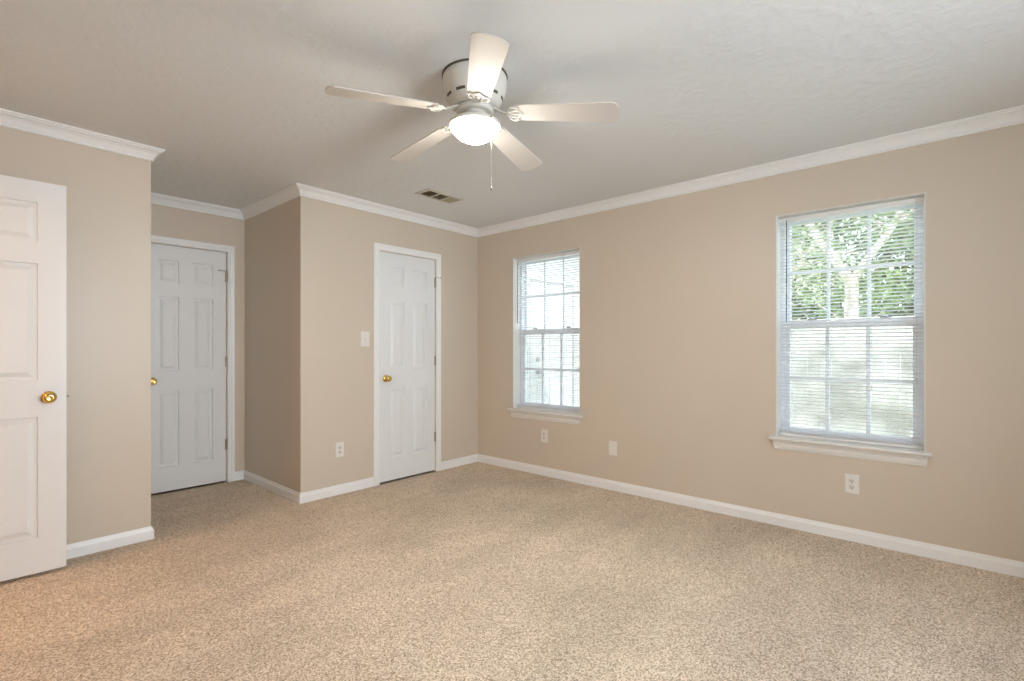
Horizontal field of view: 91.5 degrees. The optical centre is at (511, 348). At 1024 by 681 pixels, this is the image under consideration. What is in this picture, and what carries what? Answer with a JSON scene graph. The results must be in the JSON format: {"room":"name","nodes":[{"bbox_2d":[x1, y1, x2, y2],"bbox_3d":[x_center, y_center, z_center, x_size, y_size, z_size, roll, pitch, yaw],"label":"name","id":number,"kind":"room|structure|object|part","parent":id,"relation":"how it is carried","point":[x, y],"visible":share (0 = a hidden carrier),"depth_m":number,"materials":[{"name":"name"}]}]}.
{"room":"empty bedroom","nodes":[
{"label":"empty bedroom","id":0,"kind":"room"},
{"bbox_2d":[151,203,244,495],"bbox_3d":[-2.811,-0.028,4.250,0.120,2.440,0.957,0,0,41],"label":"wall","id":1,"kind":"structure","parent":0,"point":[166,221],"depth_m":4.49,"materials":[{"name":"beige paint"}]},
{"bbox_2d":[151,235,234,493],"bbox_3d":[-2.760,0.138,4.229,0.140,2.109,0.744,0,0,41],"label":"door","id":2,"kind":"structure","parent":1,"relation":"in","point":[189,360],"depth_m":4.25,"materials":[{"name":"white paint"}]},
{"bbox_3d":[-2.895,0.266,4.019,0.064,0.066,0.066,0,0,41],"label":"knob","id":3,"kind":"part","parent":2,"relation":"part of","materials":[{"name":"gold metal"}]},
{"bbox_2d":[151,192,243,219],"bbox_3d":[-2.743,-1.211,4.190,0.061,0.074,0.957,0,0,41],"label":"trim","id":4,"kind":"structure","parent":1,"relation":"attached to","point":[159,199],"depth_m":4.25,"materials":[{"name":"white paint"}]},
{"bbox_2d":[235,470,243,480],"bbox_3d":[-2.472,1.153,4.532,0.014,0.079,0.087,0,0,41],"label":"baseboard","id":5,"kind":"structure","parent":1,"relation":"attached to","point":[239,475],"depth_m":4.52,"materials":[{"name":"white paint"}]},
{"bbox_2d":[0,126,477,544],"bbox_3d":[-1.770,-0.028,3.772,0.120,2.440,4.120,0,0,41],"label":"wall","id":6,"kind":"structure","parent":0,"point":[109,193],"depth_m":3.11,"materials":[{"name":"beige paint"}]},
{"bbox_2d":[0,108,164,160],"bbox_3d":[-2.633,-1.211,2.661,0.061,0.074,1.311,0,0,41],"label":"trim","id":7,"kind":"structure","parent":6,"relation":"attached to","point":[9,119],"depth_m":2.83,"materials":[{"name":"white paint"}]},
{"bbox_2d":[67,526,153,558],"bbox_3d":[-2.667,1.153,2.659,0.014,0.079,1.264,0,0,41],"label":"baseboard","id":8,"kind":"structure","parent":6,"relation":"attached to","point":[104,543],"depth_m":2.96,"materials":[{"name":"white paint"}]},
{"bbox_2d":[300,477,373,503],"bbox_3d":[-1.415,1.153,4.073,0.014,0.079,0.656,0,0,41],"label":"baseboard","id":9,"kind":"structure","parent":6,"relation":"attached to","point":[317,494],"depth_m":4.05,"materials":[{"name":"white paint"}]},
{"bbox_2d":[335,442,343,457],"bbox_3d":[-1.409,0.828,4.083,0.009,0.120,0.076,0,0,41],"label":"wall outlet","id":10,"kind":"object","parent":6,"relation":"attached to","point":[339,447],"visible":1,"depth_m":4.08,"materials":[{"name":"white plastic"}]},
{"bbox_2d":[360,331,369,346],"bbox_3d":[-1.249,-0.081,4.256,0.020,0.130,0.086,0,0,41],"label":"light switch","id":11,"kind":"object","parent":6,"relation":"attached to","point":[364,335],"visible":1,"depth_m":4.25,"materials":[{"name":"white plastic"}]},
{"bbox_2d":[296,183,477,236],"bbox_3d":[-0.992,-1.211,4.516,0.061,0.074,1.974,0,0,41],"label":"trim","id":12,"kind":"structure","parent":6,"relation":"attached to","point":[305,191],"depth_m":4.35,"materials":[{"name":"white paint"}]},
{"bbox_2d":[373,242,440,485],"bbox_3d":[-0.959,0.137,4.612,0.140,2.111,0.752,0,0,41],"label":"door","id":13,"kind":"structure","parent":6,"relation":"in","point":[405,359],"depth_m":4.58,"materials":[{"name":"white paint"}]},
{"bbox_3d":[-1.094,0.266,4.401,0.064,0.066,0.066,0,0,41],"label":"knob","id":14,"kind":"part","parent":13,"relation":"part of","materials":[{"name":"gold metal"}]},
{"bbox_2d":[441,454,477,469],"bbox_3d":[-0.526,1.153,5.078,0.014,0.079,0.515,0,0,41],"label":"baseboard","id":15,"kind":"structure","parent":6,"relation":"attached to","point":[461,461],"depth_m":5.06,"materials":[{"name":"white paint"}]},
{"bbox_2d":[245,200,292,489],"bbox_3d":[-2.088,-0.028,4.330,1.096,2.440,0.120,0,0,41],"label":"wall","id":16,"kind":"structure","parent":0,"point":[269,233],"depth_m":4.21,"materials":[{"name":"beige paint"}]},
{"bbox_2d":[240,183,299,219],"bbox_3d":[-2.036,-1.211,4.163,1.156,0.074,0.061,0,0,41],"label":"trim","id":17,"kind":"structure","parent":16,"relation":"attached to","point":[289,193],"depth_m":4.12,"materials":[{"name":"white paint"}]},
{"bbox_2d":[244,470,299,503],"bbox_3d":[-2.038,1.153,4.196,1.110,0.079,0.014,0,0,41],"label":"baseboard","id":18,"kind":"structure","parent":16,"relation":"attached to","point":[288,493],"depth_m":4.14,"materials":[{"name":"white paint"}]},
{"bbox_2d":[0,462,1023,680],"bbox_3d":[-0.510,1.252,1.783,6.836,0.120,5.810,0,0,41],"label":"floor","id":19,"kind":"structure","parent":0,"point":[476,571],"depth_m":2.34,"materials":[{"name":"carpet"}]},
{"bbox_2d":[0,0,1023,227],"bbox_3d":[-0.510,-1.308,1.783,6.836,0.120,5.810,0,0,41],"label":"ceiling","id":20,"kind":"structure","parent":0,"point":[233,94],"depth_m":2.36,"materials":[{"name":"white paint"}]},
{"bbox_2d":[414,188,464,203],"bbox_3d":[-0.591,-1.243,4.086,0.192,0.009,0.383,0,0,41],"label":"ceiling vent","id":21,"kind":"object","parent":20,"relation":"in","point":[429,193],"visible":1,"depth_m":4.07,"materials":[{"name":"beige metal"}]},
{"bbox_2d":[325,32,618,190],"bbox_3d":[-0.195,-0.971,2.329,1.213,0.554,1.247,0,0,41],"label":"ceiling fan","id":22,"kind":"object","parent":20,"relation":"hanging from","point":[475,86],"visible":1,"depth_m":2.21,"materials":[{"name":"white"}]},
{"bbox_3d":[-0.542,-1.053,2.105,0.465,0.059,0.130,0,0,-27],"label":"blade","id":23,"kind":"part","parent":22,"relation":"part of","materials":[{"name":"grey laminate"}]},
{"bbox_3d":[-0.460,-1.053,2.593,0.467,0.059,0.140,0,0,41],"label":"blade","id":24,"kind":"part","parent":22,"relation":"part of","materials":[{"name":"grey laminate"}]},
{"bbox_3d":[-0.171,-0.987,2.294,0.222,0.073,0.222,0,0,41],"label":"lamp shade","id":25,"kind":"part","parent":22,"relation":"part of","materials":[{"name":"white glass"}]},
{"bbox_3d":[-0.105,-1.053,1.883,0.130,0.059,0.465,0,0,-9],"label":"blade","id":26,"kind":"part","parent":22,"relation":"part of","materials":[{"name":"grey laminate"}]},
{"bbox_3d":[-0.094,-0.871,2.205,0.006,0.320,0.017,0,0,-41],"label":"pull chain","id":27,"kind":"part","parent":22,"relation":"part of","materials":[{"name":"silver metal"}]},
{"bbox_3d":[0.018,-1.053,2.665,0.130,0.059,0.465,0,0,27],"label":"blade","id":28,"kind":"part","parent":22,"relation":"part of","materials":[{"name":"grey laminate"}]},
{"bbox_3d":[0.241,-1.053,2.229,0.465,0.059,0.130,0,0,9],"label":"blade","id":29,"kind":"part","parent":22,"relation":"part of","materials":[{"name":"grey laminate"}]},
{"bbox_2d":[478,123,1023,561],"bbox_3d":[1.762,-0.028,3.525,5.500,2.440,0.190,0,0,41],"label":"wall","id":30,"kind":"structure","parent":0,"point":[678,293],"depth_m":3.47,"materials":[{"name":"beige paint"}]},
{"bbox_2d":[541,429,547,442],"bbox_3d":[0.302,0.821,4.683,0.076,0.120,0.009,0,0,41],"label":"wall outlet","id":31,"kind":"object","parent":30,"relation":"attached to","point":[544,433],"visible":1,"depth_m":4.68,"materials":[{"name":"white plastic"}]},
{"bbox_2d":[507,247,582,424],"bbox_3d":[0.349,-0.110,4.739,0.857,1.572,0.235,0,0,41],"label":"window","id":32,"kind":"structure","parent":30,"relation":"in","point":[562,417],"depth_m":4.88,"materials":[{"name":"white paint"}]},
{"bbox_3d":[0.398,-0.149,4.789,0.781,1.483,0.080,0,0,41],"label":"frame","id":33,"kind":"part","parent":32,"relation":"part of","materials":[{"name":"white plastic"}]},
{"bbox_2d":[517,250,578,413],"bbox_3d":[0.344,-0.147,4.729,0.771,1.473,0.041,0,0,41],"label":"mini blind","id":34,"kind":"object","parent":32,"relation":"attached to","point":[573,253],"visible":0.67,"depth_m":4.73,"materials":[{"name":"white plastic"}]},
{"bbox_3d":[0.348,0.582,4.734,0.767,0.014,0.024,0,0,41],"label":"rail","id":35,"kind":"part","parent":34,"relation":"part of","materials":[{"name":"white plastic"}]},
{"bbox_3d":[0.387,0.193,4.776,0.727,0.766,0.030,0,0,41],"label":"sash","id":36,"kind":"part","parent":32,"relation":"part of","materials":[{"name":"glass"}]},
{"bbox_3d":[0.409,-0.509,4.802,0.727,0.719,0.026,0,0,41],"label":"sash","id":37,"kind":"part","parent":32,"relation":"part of","materials":[{"name":"white plastic"}]},
{"bbox_2d":[609,441,616,455],"bbox_3d":[0.849,0.840,4.201,0.076,0.120,0.008,0,0,41],"label":"blank cover plate","id":38,"kind":"object","parent":30,"relation":"attached to","point":[612,444],"visible":1,"depth_m":4.20,"materials":[{"name":"white plastic"}]},
{"bbox_2d":[478,105,1023,236],"bbox_3d":[1.679,-1.211,3.430,5.500,0.074,0.061,0,0,41],"label":"trim","id":39,"kind":"structure","parent":30,"relation":"attached to","point":[1014,115],"depth_m":3.27,"materials":[{"name":"white paint"}]},
{"bbox_2d":[478,454,1023,577],"bbox_3d":[1.694,1.153,3.448,5.500,0.079,0.014,0,0,41],"label":"baseboard","id":40,"kind":"structure","parent":30,"relation":"attached to","point":[947,554],"depth_m":3.29,"materials":[{"name":"white paint"}]},
{"bbox_2d":[768,192,931,466],"bbox_3d":[2.121,-0.110,3.171,0.846,1.572,0.235,0,0,41],"label":"window","id":41,"kind":"structure","parent":30,"relation":"in","point":[909,456],"depth_m":3.15,"materials":[{"name":"white paint"}]},
{"bbox_2d":[779,197,923,448],"bbox_3d":[2.115,-0.147,3.162,0.760,1.473,0.041,0,0,41],"label":"mini blind","id":42,"kind":"object","parent":41,"relation":"attached to","point":[914,201],"visible":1,"depth_m":3.14,"materials":[{"name":"white plastic"}]},
{"bbox_3d":[2.120,0.582,3.167,0.756,0.014,0.024,0,0,41],"label":"rail","id":43,"kind":"part","parent":42,"relation":"part of","materials":[{"name":"white plastic"}]},
{"bbox_3d":[2.158,0.193,3.209,0.716,0.766,0.030,0,0,41],"label":"sash","id":44,"kind":"part","parent":41,"relation":"part of","materials":[{"name":"white plastic"}]},
{"bbox_3d":[2.181,-0.509,3.234,0.716,0.719,0.026,0,0,41],"label":"sash","id":45,"kind":"part","parent":41,"relation":"part of","materials":[{"name":"white plastic"}]},
{"bbox_2d":[844,473,858,494],"bbox_3d":[2.103,0.839,3.090,0.076,0.120,0.009,0,0,41],"label":"wall outlet","id":46,"kind":"object","parent":30,"relation":"attached to","point":[851,481],"visible":1,"depth_m":3.09,"materials":[{"name":"white plastic"}]},
{"bbox_3d":[-2.802,-0.028,3.524,1.096,2.440,0.120,0,0,41],"label":"wall","id":47,"kind":"structure","parent":0,"visible":0},
{"bbox_2d":[151,151,164,163],"bbox_3d":[-2.629,-1.211,3.492,1.156,0.074,0.061,0,0,41],"label":"trim","id":48,"kind":"structure","parent":47,"relation":"attached to","point":[159,154],"depth_m":3.18,"materials":[{"name":"white paint"}]},
{"bbox_3d":[-1.071,-0.028,0.323,5.500,2.440,0.120,0,0,41],"label":"wall","id":49,"kind":"structure","parent":0,"visible":0},
{"bbox_2d":[0,175,68,581],"bbox_3d":[-2.679,0.149,2.416,0.162,2.046,0.801,0,0,43],"label":"door","id":50,"kind":"structure","parent":49,"relation":"in","point":[33,214],"depth_m":2.60,"materials":[{"name":"white paint"}]},
{"bbox_3d":[-2.425,0.258,2.616,0.064,0.066,0.066,0,0,43],"label":"knob","id":51,"kind":"part","parent":50,"relation":"part of","materials":[{"name":"gold metal"}]},
{"label":"outside","id":52,"kind":"structure","parent":0,"visible":0},
{"bbox_3d":[8.760,1.617,6.680,12.200,0.150,13.810,0,0,41],"label":"yard","id":53,"kind":"structure","parent":52,"visible":0},
{"bbox_2d":[528,258,578,406],"bbox_3d":[0.847,-0.078,7.011,0.110,3.240,3.800,0,0,41],"label":"wall","id":54,"kind":"structure","parent":53,"relation":"on","point":[577,310],"depth_m":6.96,"materials":[{"name":"white plastic"}]},
{"bbox_2d":[527,276,574,405],"bbox_3d":[0.539,0.194,6.544,0.097,2.196,1.037,0,0,41],"label":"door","id":55,"kind":"structure","parent":54,"relation":"in","point":[529,348],"depth_m":6.54,"materials":[{"name":"white"}]},
{"bbox_2d":[791,221,848,319],"bbox_3d":[4.149,-0.374,7.750,2.268,3.839,1.528,0,0,41],"label":"tree","id":56,"kind":"object","parent":53,"relation":"on","point":[831,221],"visible":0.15,"depth_m":7.44,"materials":[{"name":"green plant"}]},
{"bbox_2d":[791,316,913,436],"bbox_3d":[5.857,0.575,5.196,9.719,1.935,0.180,0,0,41],"label":"fence","id":57,"kind":"object","parent":53,"relation":"on","point":[795,407],"visible":0.06,"depth_m":6.40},
{"bbox_2d":[791,209,913,318],"bbox_3d":[5.889,-1.156,8.704,3.551,5.402,2.383,0,0,41],"label":"tree","id":58,"kind":"object","parent":53,"relation":"on","point":[887,239],"visible":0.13,"depth_m":8.60,"materials":[{"name":"green plant"}]},
{"bbox_2d":[791,209,913,352],"bbox_3d":[7.610,-1.779,11.271,6.705,6.654,2.249,0,0,44],"label":"tree","id":59,"kind":"object","parent":53,"relation":"on","point":[899,245],"visible":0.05,"depth_m":10.81,"materials":[{"name":"green plant"}]}
]}

